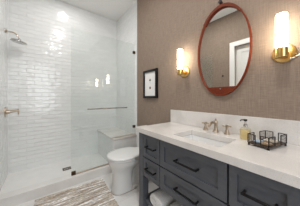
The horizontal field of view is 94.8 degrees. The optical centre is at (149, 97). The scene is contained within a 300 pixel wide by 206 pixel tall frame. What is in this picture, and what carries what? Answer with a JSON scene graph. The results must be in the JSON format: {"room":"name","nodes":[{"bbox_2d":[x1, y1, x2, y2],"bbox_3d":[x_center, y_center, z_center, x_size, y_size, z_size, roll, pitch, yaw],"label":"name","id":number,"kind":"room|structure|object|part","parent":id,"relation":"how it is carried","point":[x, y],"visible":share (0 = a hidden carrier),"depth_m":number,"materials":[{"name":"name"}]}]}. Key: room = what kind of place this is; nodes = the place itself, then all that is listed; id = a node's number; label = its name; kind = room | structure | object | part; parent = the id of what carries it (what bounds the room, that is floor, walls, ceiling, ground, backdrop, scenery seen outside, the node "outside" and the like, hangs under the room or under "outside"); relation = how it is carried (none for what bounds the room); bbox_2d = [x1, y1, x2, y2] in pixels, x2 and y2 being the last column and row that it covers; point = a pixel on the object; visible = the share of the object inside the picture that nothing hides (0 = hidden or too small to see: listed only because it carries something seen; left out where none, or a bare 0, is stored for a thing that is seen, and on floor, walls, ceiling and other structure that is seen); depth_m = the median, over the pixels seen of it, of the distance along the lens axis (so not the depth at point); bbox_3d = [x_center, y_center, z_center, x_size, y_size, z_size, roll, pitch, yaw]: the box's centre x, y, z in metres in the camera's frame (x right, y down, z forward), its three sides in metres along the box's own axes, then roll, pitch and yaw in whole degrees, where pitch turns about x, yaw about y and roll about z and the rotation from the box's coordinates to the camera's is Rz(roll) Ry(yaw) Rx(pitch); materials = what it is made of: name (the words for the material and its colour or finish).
{"room":"bathroom","nodes":[
{"label":"bathroom","id":0,"kind":"room"},
{"bbox_2d":[0,0,7,190],"bbox_3d":[-1.988,-0.317,1.777,0.100,3.015,0.890,0,0,-38],"label":"wall","id":1,"kind":"structure","parent":0,"point":[3,3],"depth_m":1.91,"materials":[{"name":"white tile"}]},
{"bbox_2d":[4,107,18,116],"bbox_3d":[-2.047,0.204,2.055,0.150,0.150,0.150,0,0,-38],"label":"shower valve","id":2,"kind":"object","parent":1,"relation":"attached to","point":[6,111],"visible":1,"depth_m":2.02,"materials":[{"name":"beige metal"}]},
{"bbox_2d":[5,29,26,44],"bbox_3d":[-2.012,-0.919,2.083,0.239,0.185,0.194,0,0,-38],"label":"shower","id":3,"kind":"object","parent":1,"relation":"attached to","point":[18,40],"visible":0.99,"depth_m":2.06,"materials":[{"name":"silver metal"}]},
{"bbox_2d":[8,0,116,173],"bbox_3d":[-1.577,-0.317,2.728,1.920,3.015,0.100,0,0,-38],"label":"wall","id":4,"kind":"structure","parent":0,"point":[66,68],"depth_m":2.55,"materials":[{"name":"white tile"}]},
{"bbox_2d":[0,153,158,205],"bbox_3d":[-0.160,1.258,0.999,2.020,0.135,4.570,0,0,-38],"label":"floor","id":5,"kind":"structure","parent":0,"point":[21,179],"depth_m":2.09,"materials":[{"name":"white tile"}]},
{"bbox_2d":[0,163,111,205],"bbox_3d":[-0.998,1.181,2.070,1.820,0.150,0.130,0,0,-38],"label":"shower curb","id":6,"kind":"object","parent":5,"relation":"on","point":[22,195],"depth_m":1.78,"materials":[{"name":"stone"}]},
{"bbox_2d":[71,45,135,175],"bbox_3d":[-0.684,0.046,2.273,1.075,2.120,0.088,0,0,-38],"label":"glass panel","id":7,"kind":"object","parent":6,"relation":"on","point":[134,52],"visible":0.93,"depth_m":2.39,"materials":[{"name":"clear glass"}]},
{"bbox_2d":[34,178,118,205],"bbox_3d":[-0.635,1.219,1.274,0.796,0.013,1.450,0,0,-35],"label":"bath rug","id":8,"kind":"object","parent":5,"relation":"on","point":[94,193],"visible":1,"depth_m":1.69,"materials":[{"name":"beige fabric"}]},
{"bbox_2d":[97,127,136,161],"bbox_3d":[-0.699,0.939,2.796,0.455,0.505,0.875,0,0,-38],"label":"shower bench","id":9,"kind":"object","parent":5,"relation":"on","point":[107,143],"visible":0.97,"depth_m":2.59,"materials":[{"name":"white tile"}]},
{"bbox_3d":[-0.699,0.704,2.796,0.455,0.035,0.875,0,0,-38],"label":"seat","id":10,"kind":"part","parent":9,"relation":"part of","materials":[{"name":"stone"}]},
{"bbox_2d":[107,125,149,195],"bbox_3d":[-0.239,0.841,1.965,0.738,0.770,0.394,0,0,-38],"label":"toilet","id":11,"kind":"object","parent":5,"relation":"on","point":[123,163],"visible":0.72,"depth_m":1.77,"materials":[{"name":"white ceramic"}]},
{"bbox_3d":[-0.338,0.782,1.888,0.484,0.019,0.392,0,0,-38],"label":"seat","id":12,"kind":"part","parent":11,"relation":"part of","materials":[{"name":"white plastic"}]},
{"bbox_3d":[-0.336,0.756,1.889,0.491,0.030,0.394,0,0,-38],"label":"lid","id":13,"kind":"part","parent":11,"relation":"part of","materials":[{"name":"white plastic"}]},
{"bbox_3d":[-0.030,0.643,2.129,0.198,0.305,0.360,0,0,-38],"label":"tank","id":14,"kind":"part","parent":11,"relation":"part of","materials":[{"name":"white ceramic"}]},
{"bbox_2d":[139,132,299,205],"bbox_3d":[0.476,0.801,1.185,0.559,0.850,1.320,0,0,-38],"label":"bathroom vanity","id":15,"kind":"object","parent":5,"relation":"on","point":[191,178],"visible":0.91,"depth_m":0.96,"materials":[{"name":"grey paint"}]},
{"bbox_3d":[-0.070,0.801,1.546,0.075,0.850,0.078,0,0,-38],"label":"leg","id":16,"kind":"part","parent":15,"relation":"part of","materials":[{"name":"grey paint"}]},
{"bbox_3d":[-0.001,0.733,1.379,0.046,0.012,0.146,0,0,-38],"label":"handle","id":17,"kind":"part","parent":15,"relation":"part of","materials":[{"name":"black metal"}]},
{"bbox_3d":[0.016,0.733,1.392,0.022,0.197,0.258,0,0,-38],"label":"drawer","id":18,"kind":"part","parent":15,"relation":"part of","materials":[{"name":"grey paint"}]},
{"bbox_3d":[0.016,0.505,1.392,0.022,0.237,0.258,0,0,-38],"label":"drawer","id":19,"kind":"part","parent":15,"relation":"part of","materials":[{"name":"grey paint"}]},
{"bbox_2d":[145,187,160,205],"bbox_3d":[0.491,1.119,1.197,0.470,0.035,1.260,0,0,-38],"label":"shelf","id":20,"kind":"object","parent":15,"relation":"attached to","point":[147,198],"depth_m":1.51,"materials":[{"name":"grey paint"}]},
{"bbox_2d":[150,189,175,205],"bbox_3d":[0.194,1.037,1.479,0.367,0.125,0.196,0,0,-38],"label":"rolled towel","id":21,"kind":"object","parent":15,"relation":"on","point":[159,197],"visible":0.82,"depth_m":1.37,"materials":[{"name":"white fabric"}]},
{"bbox_2d":[169,200,182,205],"bbox_3d":[0.335,1.038,1.299,0.367,0.123,0.196,0,0,-38],"label":"rolled towel","id":22,"kind":"object","parent":15,"relation":"on","point":[176,203],"visible":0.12,"depth_m":1.28,"materials":[{"name":"white fabric"}]},
{"bbox_3d":[0.265,0.733,1.039,0.046,0.012,0.210,0,0,-38],"label":"handle","id":23,"kind":"part","parent":15,"relation":"part of","materials":[{"name":"black metal"}]},
{"bbox_3d":[0.265,0.505,1.039,0.046,0.012,0.210,0,0,-38],"label":"handle","id":24,"kind":"part","parent":15,"relation":"part of","materials":[{"name":"black metal"}]},
{"bbox_3d":[0.282,0.733,1.053,0.022,0.197,0.585,0,0,-38],"label":"drawer","id":25,"kind":"part","parent":15,"relation":"part of","materials":[{"name":"grey paint"}]},
{"bbox_3d":[0.282,0.505,1.053,0.022,0.237,0.585,0,0,-38],"label":"drawer","id":26,"kind":"part","parent":15,"relation":"part of","materials":[{"name":"grey paint"}]},
{"bbox_2d":[137,122,299,188],"bbox_3d":[0.489,0.350,1.187,0.564,0.049,1.357,0,0,-38],"label":"countertop","id":27,"kind":"structure","parent":15,"relation":"on","point":[281,164],"depth_m":0.86,"materials":[{"name":"stone"}]},
{"bbox_2d":[183,134,227,146],"bbox_3d":[0.443,0.427,1.166,0.325,0.101,0.460,0,0,-38],"label":"undermount sink","id":28,"kind":"object","parent":27,"relation":"in","point":[192,137],"visible":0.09,"depth_m":1.29,"materials":[{"name":"white ceramic"}]},
{"bbox_2d":[202,118,231,134],"bbox_3d":[0.593,0.261,1.297,0.171,0.130,0.280,0,0,-38],"label":"bathroom faucet","id":29,"kind":"object","parent":27,"relation":"on","point":[215,122],"visible":1,"depth_m":1.30,"materials":[{"name":"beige metal"}]},
{"bbox_3d":[0.567,0.284,1.409,0.061,0.084,0.061,0,0,-7],"label":"cross handle","id":30,"kind":"part","parent":29,"relation":"part of","materials":[{"name":"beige metal"}]},
{"bbox_3d":[0.590,0.261,1.294,0.163,0.130,0.058,0,0,-38],"label":"spout","id":31,"kind":"part","parent":29,"relation":"part of","materials":[{"name":"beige metal"}]},
{"bbox_3d":[0.695,0.284,1.246,0.061,0.084,0.061,0,0,-7],"label":"cross handle","id":32,"kind":"part","parent":29,"relation":"part of","materials":[{"name":"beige metal"}]},
{"bbox_2d":[240,119,250,139],"bbox_3d":[0.756,0.247,1.096,0.071,0.158,0.062,0,0,-38],"label":"soap dispenser","id":33,"kind":"object","parent":27,"relation":"on","point":[243,132],"visible":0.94,"depth_m":1.09,"materials":[{"name":"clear glass"}]},
{"bbox_2d":[247,130,286,150],"bbox_3d":[0.807,0.286,0.952,0.221,0.081,0.128,0,0,-24],"label":"wire tray","id":34,"kind":"object","parent":27,"relation":"on","point":[280,142],"visible":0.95,"depth_m":0.93,"materials":[{"name":"black metal"}]},
{"bbox_3d":[0.693,0.278,0.943,0.006,0.065,0.052,0,0,-24],"label":"panel","id":35,"kind":"part","parent":34,"relation":"part of","materials":[{"name":"metal"}]},
{"bbox_3d":[0.847,0.278,1.037,0.079,0.065,0.006,0,0,-24],"label":"panel","id":36,"kind":"part","parent":34,"relation":"part of","materials":[{"name":"metal"}]},
{"bbox_3d":[0.725,0.278,0.872,0.006,0.065,0.050,0,0,-24],"label":"panel","id":37,"kind":"part","parent":34,"relation":"part of","materials":[{"name":"metal"}]},
{"bbox_2d":[263,138,277,142],"bbox_3d":[0.846,0.300,0.968,0.050,0.014,0.070,0,0,-24],"label":"soap bar","id":38,"kind":"object","parent":34,"relation":"in","point":[271,141],"visible":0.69,"depth_m":0.95,"materials":[{"name":"white"}]},
{"bbox_3d":[0.766,0.278,0.867,0.077,0.065,0.006,0,0,-24],"label":"panel","id":39,"kind":"part","parent":34,"relation":"part of","materials":[{"name":"metal"}]},
{"bbox_3d":[0.896,0.278,0.925,0.079,0.065,0.006,0,0,-24],"label":"panel","id":40,"kind":"part","parent":34,"relation":"part of","materials":[{"name":"metal"}]},
{"bbox_3d":[0.541,0.505,0.687,0.046,0.012,0.146,0,0,-38],"label":"handle","id":41,"kind":"part","parent":15,"relation":"part of","materials":[{"name":"black metal"}]},
{"bbox_3d":[0.558,0.505,0.700,0.022,0.237,0.286,0,0,-38],"label":"drawer","id":42,"kind":"part","parent":15,"relation":"part of","materials":[{"name":"grey paint"}]},
{"bbox_2d":[60,0,136,20],"bbox_3d":[-0.160,-1.874,0.999,2.020,0.100,4.570,0,0,-38],"label":"ceiling","id":43,"kind":"structure","parent":0,"point":[111,9],"depth_m":2.75,"materials":[{"name":"paint"}]},
{"bbox_2d":[117,0,299,146],"bbox_3d":[0.596,-0.299,1.591,0.100,3.050,4.570,0,0,-38],"label":"wall","id":44,"kind":"structure","parent":0,"point":[269,88],"depth_m":1.66,"materials":[{"name":"fabric"}]},
{"bbox_2d":[143,68,157,97],"bbox_3d":[0.003,-0.227,2.237,0.035,0.455,0.350,0,0,-38],"label":"framed print","id":45,"kind":"object","parent":44,"relation":"attached to","point":[150,77],"visible":1,"depth_m":2.22,"materials":[{"name":"white paper"}]},
{"bbox_2d":[177,49,188,76],"bbox_3d":[0.383,-0.420,1.678,0.128,0.319,0.132,0,0,-38],"label":"wall sconce","id":46,"kind":"object","parent":44,"relation":"attached to","point":[183,71],"visible":1,"depth_m":1.64,"materials":[{"name":"white glass"}]},
{"bbox_3d":[0.361,-0.443,1.661,0.062,0.275,0.062,0,0,-38],"label":"lamp shade","id":47,"kind":"part","parent":46,"relation":"part of","materials":[{"name":"white glass"}]},
{"bbox_2d":[171,110,299,145],"bbox_3d":[0.705,0.242,1.356,0.018,0.168,1.357,0,0,-38],"label":"backsplash","id":48,"kind":"structure","parent":44,"relation":"attached to","point":[291,128],"depth_m":1.20,"materials":[{"name":"stone"}]},
{"bbox_2d":[272,12,296,62],"bbox_3d":[0.934,-0.420,0.975,0.128,0.319,0.132,0,0,-38],"label":"wall sconce","id":49,"kind":"object","parent":44,"relation":"attached to","point":[282,52],"visible":0.98,"depth_m":0.94,"materials":[{"name":"white glass"}]},
{"bbox_3d":[0.912,-0.443,0.957,0.062,0.275,0.062,0,0,-38],"label":"lamp shade","id":50,"kind":"part","parent":49,"relation":"part of","materials":[{"name":"white glass"}]},
{"bbox_3d":[0.692,-0.936,1.349,0.048,0.034,0.034,0,0,-38],"label":"peg","id":51,"kind":"object","parent":44,"relation":"attached to","visible":0},
{"bbox_2d":[198,2,251,95],"bbox_3d":[0.695,-0.477,1.352,0.034,0.910,0.504,0,0,-38],"label":"oval mirror","id":52,"kind":"object","parent":51,"relation":"hanging from","point":[225,41],"visible":1,"depth_m":1.32,"materials":[{"name":"red wood"}]}
]}

